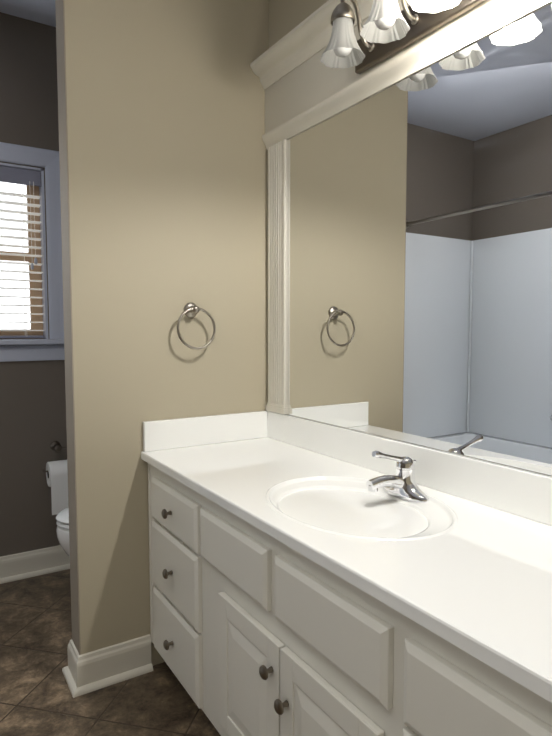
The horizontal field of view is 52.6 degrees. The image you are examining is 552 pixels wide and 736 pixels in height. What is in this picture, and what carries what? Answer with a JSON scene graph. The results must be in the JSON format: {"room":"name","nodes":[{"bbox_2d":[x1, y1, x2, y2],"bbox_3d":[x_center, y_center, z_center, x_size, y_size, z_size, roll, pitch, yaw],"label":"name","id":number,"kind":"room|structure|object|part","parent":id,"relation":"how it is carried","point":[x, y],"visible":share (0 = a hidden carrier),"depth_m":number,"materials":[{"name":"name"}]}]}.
{"room":"bathroom","nodes":[
{"label":"bathroom","id":0,"kind":"room"},
{"bbox_2d":[0,0,55,26],"bbox_3d":[-0.559,-1.597,0.578,2.880,0.060,4.640,-2,5,-32],"label":"ceiling","id":1,"kind":"structure","parent":0,"point":[42,11],"depth_m":2.67,"materials":[{"name":"grey paint"}]},
{"bbox_2d":[0,12,66,556],"bbox_3d":[-1.281,-0.323,2.887,1.500,2.800,0.120,-2,5,-32],"label":"wall","id":2,"kind":"structure","parent":0,"point":[26,520],"depth_m":2.84,"materials":[{"name":"brown paint"}]},
{"bbox_2d":[0,142,64,361],"bbox_3d":[-1.549,-0.559,2.672,1.059,1.066,0.170,-2,5,-32],"label":"window","id":3,"kind":"structure","parent":2,"relation":"in","point":[10,187],"depth_m":2.86,"materials":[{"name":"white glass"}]},
{"bbox_3d":[-1.576,-0.560,2.714,0.811,0.859,0.040,-2,5,-32],"label":"window sash","id":4,"kind":"part","parent":3,"relation":"part of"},
{"bbox_2d":[0,166,44,338],"bbox_3d":[-1.546,-0.562,2.667,0.807,0.845,0.075,-2,5,-32],"label":"window blind","id":5,"kind":"object","parent":3,"relation":"attached to","point":[20,176],"visible":0.98,"depth_m":2.82,"materials":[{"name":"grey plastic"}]},
{"bbox_2d":[0,545,69,583],"bbox_3d":[-1.401,1.021,2.814,1.880,0.128,0.032,-2,5,-32],"label":"baseboard","id":6,"kind":"structure","parent":2,"relation":"attached to","point":[28,564],"depth_m":2.90,"materials":[{"name":"beige paint"}]},
{"bbox_2d":[42,441,67,514],"bbox_3d":[-1.093,0.561,2.913,0.234,0.350,0.136,-2,5,-32],"label":"toilet paper holder","id":7,"kind":"object","parent":2,"relation":"attached to","point":[57,476],"visible":0.77,"depth_m":2.84,"materials":[{"name":"silver metal"}]},
{"bbox_2d":[0,569,220,735],"bbox_3d":[-0.559,1.256,0.775,2.880,0.060,4.640,-2,5,-32],"label":"floor","id":8,"kind":"structure","parent":0,"point":[37,698],"depth_m":1.98,"materials":[{"name":"tile"}]},
{"bbox_2d":[56,507,69,556],"bbox_3d":[-0.672,0.700,2.691,0.733,0.785,0.472,-2,5,-32],"label":"toilet","id":9,"kind":"object","parent":8,"relation":"on","point":[62,523],"visible":0.12,"depth_m":2.47,"materials":[{"name":"white ceramic"}]},
{"bbox_3d":[-0.741,0.675,2.645,0.569,0.046,0.392,-2,5,-32],"label":"seat","id":10,"kind":"part","parent":9,"relation":"part of","materials":[{"name":"white ceramic"}]},
{"bbox_2d":[141,454,551,735],"bbox_3d":[0.202,0.772,1.469,0.573,0.810,1.777,-2,5,-32],"label":"bathroom vanity","id":11,"kind":"object","parent":8,"relation":"on","point":[311,578],"depth_m":1.24,"materials":[{"name":"white paint"}]},
{"bbox_2d":[141,438,551,685],"bbox_3d":[0.213,0.362,1.446,0.551,0.028,1.782,-2,5,-32],"label":"countertop","id":12,"kind":"structure","parent":11,"relation":"on","point":[484,573],"depth_m":1.23,"materials":[{"name":"white stone"}]},
{"bbox_2d":[366,451,428,502],"bbox_3d":[0.316,0.283,1.509,0.170,0.137,0.166,-2,5,-32],"label":"faucet","id":13,"kind":"object","parent":12,"relation":"on","point":[402,487],"depth_m":1.51,"materials":[{"name":"silver metal"}]},
{"bbox_2d":[64,0,268,665],"bbox_3d":[-0.391,-0.272,2.147,0.783,2.800,0.116,-2,5,-32],"label":"wall","id":14,"kind":"structure","parent":0,"point":[168,173],"depth_m":2.04,"materials":[{"name":"beige paint"}]},
{"bbox_2d":[55,0,80,654],"bbox_3d":[-0.725,-0.258,1.940,0.004,2.800,0.120,-2,5,-32],"label":"partition wall end skin","id":15,"kind":"object","parent":14,"relation":"attached to","point":[66,272],"visible":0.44,"depth_m":1.94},
{"bbox_2d":[62,634,152,697],"bbox_3d":[-0.407,1.061,2.232,0.819,0.128,0.184,-2,5,-32],"label":"baseboard","id":16,"kind":"structure","parent":14,"relation":"attached to","point":[88,672],"depth_m":2.03,"materials":[{"name":"beige paint"}]},
{"bbox_2d":[177,302,215,349],"bbox_3d":[-0.307,-0.159,2.101,0.157,0.178,0.063,-2,5,-32],"label":"towel ring","id":17,"kind":"object","parent":14,"relation":"attached to","point":[191,309],"visible":1,"depth_m":2.10,"materials":[{"name":"silver metal"}]},
{"bbox_2d":[143,410,268,449],"bbox_3d":[-0.262,0.242,2.182,0.524,0.110,0.019,-2,5,-32],"label":"backsplash","id":18,"kind":"structure","parent":14,"relation":"attached to","point":[166,434],"depth_m":2.16,"materials":[{"name":"white stone"}]},
{"bbox_2d":[269,0,327,47],"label":"wall","id":19,"kind":"structure","parent":0,"point":[286,17],"depth_m":2.12,"materials":[{"name":"beige paint"}]},
{"bbox_2d":[269,411,551,525],"bbox_3d":[0.438,0.283,1.582,0.019,0.110,1.782,-2,5,-32],"label":"backsplash","id":20,"kind":"structure","parent":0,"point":[528,494],"depth_m":1.53,"materials":[{"name":"white stone"}]},
{"bbox_2d":[287,414,549,475],"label":"wall","id":21,"kind":"structure","parent":0,"point":[287,414],"depth_m":1.59,"materials":[{"name":"beige paint"}]},
{"bbox_2d":[250,0,551,475],"bbox_3d":[0.408,-0.459,1.518,0.084,1.376,1.774,-2,5,-32],"label":"mirror","id":22,"kind":"object","parent":21,"relation":"attached to","point":[409,243],"visible":1,"depth_m":1.59,"materials":[{"name":"white mirror"}]},
{"bbox_2d":[320,0,485,73],"bbox_3d":[0.362,-0.973,1.407,0.200,0.184,0.689,-2,5,-32],"label":"sconce","id":23,"kind":"object","parent":22,"relation":"attached to","point":[388,29],"visible":1,"depth_m":1.53,"materials":[{"name":"white glass"}]},
{"bbox_3d":[0.192,-0.949,1.612,0.130,0.108,0.130,-2,5,-32],"label":"lamp shade","id":24,"kind":"part","parent":23,"relation":"part of","materials":[{"name":"white glass"}]},
{"bbox_3d":[0.192,-0.951,1.612,0.056,0.101,0.056,-2,5,-32],"label":"bulb","id":25,"kind":"part","parent":23,"relation":"part of","materials":[{"name":"white glass"}]},
{"bbox_3d":[0.286,-0.939,1.464,0.130,0.108,0.130,-2,5,-32],"label":"lamp shade","id":26,"kind":"part","parent":23,"relation":"part of","materials":[{"name":"white glass"}]},
{"bbox_3d":[0.286,-0.941,1.464,0.056,0.101,0.056,-2,5,-32],"label":"bulb","id":27,"kind":"part","parent":23,"relation":"part of","materials":[{"name":"white glass"}]},
{"bbox_3d":[0.379,-0.928,1.317,0.130,0.108,0.130,-2,5,-32],"label":"lamp shade","id":28,"kind":"part","parent":23,"relation":"part of","materials":[{"name":"white glass"}]}
]}

